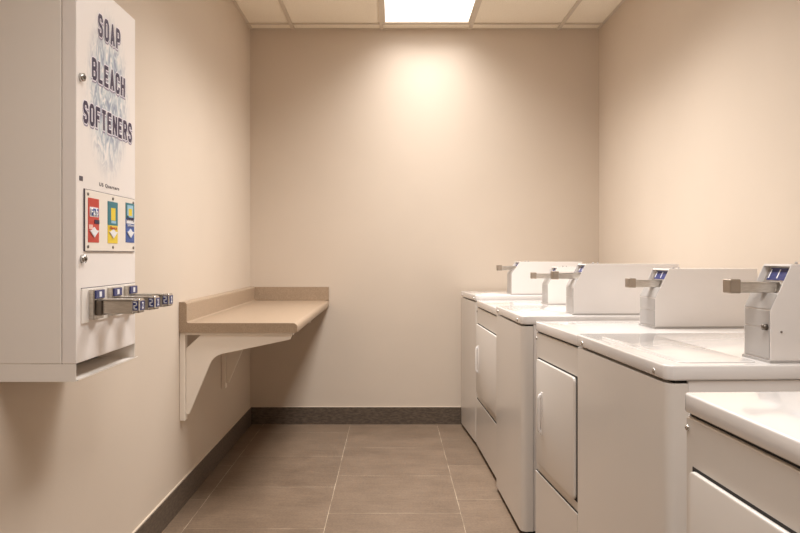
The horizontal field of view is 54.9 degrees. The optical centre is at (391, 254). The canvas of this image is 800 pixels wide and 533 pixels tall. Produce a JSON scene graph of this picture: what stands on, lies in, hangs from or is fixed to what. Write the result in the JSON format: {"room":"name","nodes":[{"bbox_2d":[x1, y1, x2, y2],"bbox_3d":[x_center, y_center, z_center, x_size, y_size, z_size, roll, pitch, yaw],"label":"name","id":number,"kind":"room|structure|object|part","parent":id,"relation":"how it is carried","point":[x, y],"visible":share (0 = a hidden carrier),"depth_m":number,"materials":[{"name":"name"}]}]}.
{"room":"laundry","nodes":[
{"label":"laundry","id":0,"kind":"room"},
{"bbox_2d":[0,0,249,532],"bbox_3d":[-1.038,-0.322,1.855,0.120,2.976,7.150,0,0,0],"label":"wall","id":1,"kind":"structure","parent":0,"point":[99,452],"depth_m":3.25,"materials":[{"name":"beige paint"}]},
{"bbox_2d":[0,0,172,381],"bbox_3d":[-0.812,-0.200,2.115,0.331,1.025,0.436,0,0,0],"label":"soap dispenser","id":2,"kind":"object","parent":1,"relation":"attached to","point":[69,300],"visible":1,"depth_m":1.90,"materials":[{"name":"white metal"}]},
{"bbox_2d":[0,344,137,381],"bbox_3d":[-0.874,0.290,2.115,0.207,0.044,0.436,0,0,0],"label":"tray","id":3,"kind":"object","parent":2,"relation":"on","point":[12,369],"depth_m":1.90,"materials":[{"name":"white metal"}]},
{"bbox_3d":[-0.796,-0.222,2.115,0.036,0.981,0.436,0,0,0],"label":"door","id":4,"kind":"part","parent":2,"relation":"part of","materials":[{"name":"white metal"}]},
{"bbox_2d":[99,182,118,189],"bbox_3d":[-0.778,-0.188,2.120,0.001,0.012,0.149,0,0,0],"label":"print","id":5,"kind":"object","parent":2,"relation":"on","point":[102,185],"depth_m":2.12,"materials":[{"name":"grey"}]},
{"bbox_3d":[-0.776,-0.088,2.129,0.004,0.158,0.376,0,0,0],"label":"display panel","id":6,"kind":"part","parent":2,"relation":"part of","materials":[{"name":"white plastic"}]},
{"bbox_2d":[132,406,250,532],"bbox_3d":[-0.973,1.105,1.855,0.011,0.121,6.910,0,0,0],"label":"baseboard","id":7,"kind":"structure","parent":1,"relation":"attached to","point":[169,507],"depth_m":3.73,"materials":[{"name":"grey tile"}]},
{"bbox_2d":[179,286,328,420],"bbox_3d":[-0.706,0.490,4.420,0.543,0.547,1.777,0,0,0],"label":"countertop","id":8,"kind":"structure","parent":1,"relation":"attached to","point":[228,323],"depth_m":3.62,"materials":[{"name":"beige laminate"}]},
{"bbox_3d":[-0.965,0.560,3.566,0.024,0.406,0.044,0,0,0],"label":"wall leg","id":9,"kind":"part","parent":8,"relation":"part of","materials":[{"name":"beige paint"}]},
{"bbox_3d":[-0.965,0.560,4.430,0.024,0.406,0.044,0,0,0],"label":"wall leg","id":10,"kind":"part","parent":8,"relation":"part of","materials":[{"name":"beige paint"}]},
{"bbox_3d":[-0.704,0.363,3.566,0.497,0.011,0.044,0,0,0],"label":"arm","id":11,"kind":"part","parent":8,"relation":"part of","materials":[{"name":"beige paint"}]},
{"bbox_2d":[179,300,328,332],"bbox_3d":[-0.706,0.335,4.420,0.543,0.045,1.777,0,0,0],"label":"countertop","id":12,"kind":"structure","parent":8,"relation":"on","point":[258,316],"depth_m":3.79,"materials":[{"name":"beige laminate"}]},
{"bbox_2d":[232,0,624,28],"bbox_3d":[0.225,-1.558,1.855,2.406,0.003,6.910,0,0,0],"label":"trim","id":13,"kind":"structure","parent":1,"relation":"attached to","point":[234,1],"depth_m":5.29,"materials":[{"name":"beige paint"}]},
{"bbox_2d":[162,424,527,532],"bbox_3d":[0.225,1.226,1.855,2.646,0.120,7.150,0,0,0],"label":"floor","id":14,"kind":"structure","parent":0,"point":[275,478],"depth_m":3.91,"materials":[{"name":"tile"}]},
{"bbox_2d":[461,261,581,441],"bbox_3d":[0.837,0.601,4.992,0.705,1.130,0.580,0,0,-4],"label":"washer","id":15,"kind":"object","parent":14,"relation":"on","point":[520,286],"visible":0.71,"depth_m":4.76,"materials":[{"name":"white metal"}]},
{"bbox_3d":[0.515,0.715,4.970,0.050,0.854,0.577,0,0,-4],"label":"panel","id":16,"kind":"part","parent":15,"relation":"part of","materials":[{"name":"beige metal"}]},
{"bbox_3d":[0.632,0.244,4.945,0.190,0.005,0.442,0,0,-4],"label":"lid","id":17,"kind":"part","parent":15,"relation":"part of","materials":[{"name":"white metal"}]},
{"bbox_3d":[0.730,0.176,4.784,0.003,0.117,0.113,0,0,-4],"label":"vault door","id":18,"kind":"part","parent":15,"relation":"part of","materials":[{"name":"grey paint"}]},
{"bbox_2d":[475,266,575,476],"bbox_3d":[0.888,0.613,4.266,0.780,1.106,0.814,0,0,-2],"label":"dryer","id":19,"kind":"object","parent":14,"relation":"on","point":[553,290],"visible":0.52,"depth_m":4.23,"materials":[{"name":"white metal"}]},
{"bbox_3d":[0.499,0.615,4.534,0.018,0.166,0.020,0,0,-2],"label":"handle","id":20,"kind":"part","parent":19,"relation":"part of","materials":[{"name":"white plastic"}]},
{"bbox_3d":[0.521,0.619,4.248,0.011,0.413,0.752,0,0,-2],"label":"door","id":21,"kind":"part","parent":19,"relation":"part of","materials":[{"name":"beige metal"}]},
{"bbox_3d":[0.524,1.002,4.255,0.006,0.274,0.798,0,0,-2],"label":"access panel","id":22,"kind":"part","parent":19,"relation":"part of","materials":[{"name":"beige metal"}]},
{"bbox_3d":[0.538,0.730,4.255,0.021,0.826,0.810,0,0,-2],"label":"panel","id":23,"kind":"part","parent":19,"relation":"part of","materials":[{"name":"beige metal"}]},
{"bbox_3d":[0.848,0.213,4.265,0.003,0.098,0.132,0,0,-2],"label":"vault door","id":24,"kind":"part","parent":19,"relation":"part of","materials":[{"name":"grey paint"}]},
{"bbox_2d":[496,262,678,532],"bbox_3d":[0.872,0.599,3.511,0.705,1.134,0.658,0,0,-1],"label":"washer","id":25,"kind":"object","parent":14,"relation":"on","point":[594,292],"visible":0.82,"depth_m":3.21,"materials":[{"name":"white metal"}]},
{"bbox_3d":[0.549,0.718,3.503,0.050,0.848,0.655,0,0,-1],"label":"panel","id":26,"kind":"part","parent":25,"relation":"part of","materials":[{"name":"beige metal"}]},
{"bbox_3d":[0.665,0.251,3.474,0.190,0.005,0.520,0,0,-1],"label":"lid","id":27,"kind":"part","parent":25,"relation":"part of","materials":[{"name":"white metal"}]},
{"bbox_3d":[0.755,0.189,3.269,0.003,0.104,0.113,0,0,-1],"label":"vault door","id":28,"kind":"part","parent":25,"relation":"part of","materials":[{"name":"grey paint"}]},
{"bbox_2d":[535,267,756,532],"bbox_3d":[0.963,0.605,2.865,0.780,1.121,0.550,0,0,-4],"label":"dryer","id":29,"kind":"object","parent":14,"relation":"on","point":[672,300],"visible":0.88,"depth_m":2.81,"materials":[{"name":"white metal"}]},
{"bbox_3d":[0.572,0.615,2.984,0.018,0.166,0.020,0,0,-4],"label":"handle","id":30,"kind":"part","parent":29,"relation":"part of","materials":[{"name":"white plastic"}]},
{"bbox_3d":[0.597,0.619,2.830,0.011,0.413,0.488,0,0,-4],"label":"door","id":31,"kind":"part","parent":29,"relation":"part of","materials":[{"name":"beige metal"}]},
{"bbox_3d":[0.600,1.002,2.837,0.006,0.274,0.534,0,0,-4],"label":"access panel","id":32,"kind":"part","parent":29,"relation":"part of","materials":[{"name":"beige metal"}]},
{"bbox_3d":[0.614,0.728,2.838,0.021,0.831,0.546,0,0,-4],"label":"panel","id":33,"kind":"part","parent":29,"relation":"part of","materials":[{"name":"beige metal"}]},
{"bbox_3d":[0.950,0.208,2.864,0.003,0.098,0.132,0,0,-4],"label":"vault door","id":34,"kind":"part","parent":29,"relation":"part of","materials":[{"name":"grey paint"}]},
{"bbox_3d":[1.002,0.087,2.867,0.031,0.059,0.132,0,0,-4],"label":"slide plate","id":35,"kind":"part","parent":29,"relation":"part of","materials":[{"name":"metal"}]},
{"bbox_2d":[577,262,799,532],"bbox_3d":[0.978,0.591,2.191,0.714,1.149,0.739,0,0,-3],"label":"washer","id":36,"kind":"object","parent":14,"relation":"on","point":[633,387],"visible":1,"depth_m":1.94,"materials":[{"name":"white metal"}]},
{"bbox_3d":[0.651,0.722,2.174,0.050,0.839,0.736,0,0,-3],"label":"panel","id":37,"kind":"part","parent":36,"relation":"part of","materials":[{"name":"beige metal"}]},
{"bbox_3d":[0.767,0.259,2.147,0.190,0.005,0.601,0,0,-3],"label":"lid","id":38,"kind":"part","parent":36,"relation":"part of","materials":[{"name":"white metal"}]},
{"bbox_3d":[0.904,0.192,1.907,0.003,0.115,0.113,0,0,-3],"label":"vault door","id":39,"kind":"part","parent":36,"relation":"part of","materials":[{"name":"white metal"}]},
{"bbox_3d":[0.956,0.060,1.910,0.031,0.061,0.113,0,0,-3],"label":"slide plate","id":40,"kind":"part","parent":36,"relation":"part of","materials":[{"name":"metal"}]},
{"bbox_2d":[685,391,799,532],"bbox_3d":[0.954,0.605,1.217,0.780,1.121,0.639,0,0,-2],"label":"dryer","id":41,"kind":"object","parent":14,"relation":"on","point":[743,448],"visible":1,"depth_m":1.32,"materials":[{"name":"white metal"}]},
{"bbox_3d":[0.587,0.619,1.195,0.011,0.413,0.578,0,0,-2],"label":"door","id":42,"kind":"part","parent":41,"relation":"part of","materials":[{"name":"beige metal"}]},
{"bbox_2d":[250,29,598,406],"bbox_3d":[0.225,-0.322,5.370,2.406,2.976,0.120,0,0,0],"label":"wall","id":43,"kind":"structure","parent":0,"point":[393,172],"depth_m":5.31,"materials":[{"name":"beige paint"}]},
{"bbox_2d":[251,406,461,423],"bbox_3d":[0.225,1.105,5.304,2.384,0.121,0.011,0,0,0],"label":"baseboard","id":44,"kind":"structure","parent":43,"relation":"attached to","point":[259,414],"depth_m":5.30,"materials":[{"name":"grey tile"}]},
{"bbox_2d":[235,0,621,27],"bbox_3d":[0.225,-1.570,1.855,2.406,0.020,6.910,0,0,0],"label":"ceiling","id":45,"kind":"structure","parent":0,"point":[255,11],"depth_m":4.95,"materials":[{"name":"tile"}]},
{"bbox_2d":[246,0,604,29],"bbox_3d":[0.225,-1.556,1.855,2.406,0.009,6.910,0,0,0],"label":"trim","id":46,"kind":"structure","parent":45,"relation":"attached to","point":[281,2],"depth_m":5.17,"materials":[{"name":"beige paint"}]},
{"bbox_2d":[382,0,477,22],"bbox_3d":[0.232,-1.609,4.572,0.586,0.102,1.195,0,0,0],"label":"ceiling light","id":47,"kind":"object","parent":45,"relation":"attached to","point":[394,11],"visible":0.87,"depth_m":4.95,"materials":[{"name":"white plastic"}]},
{"bbox_2d":[599,0,799,277],"bbox_3d":[1.488,-0.322,1.855,0.120,2.976,7.150,0,0,0],"label":"wall","id":48,"kind":"structure","parent":0,"point":[699,100],"depth_m":3.58,"materials":[{"name":"beige paint"}]}
]}

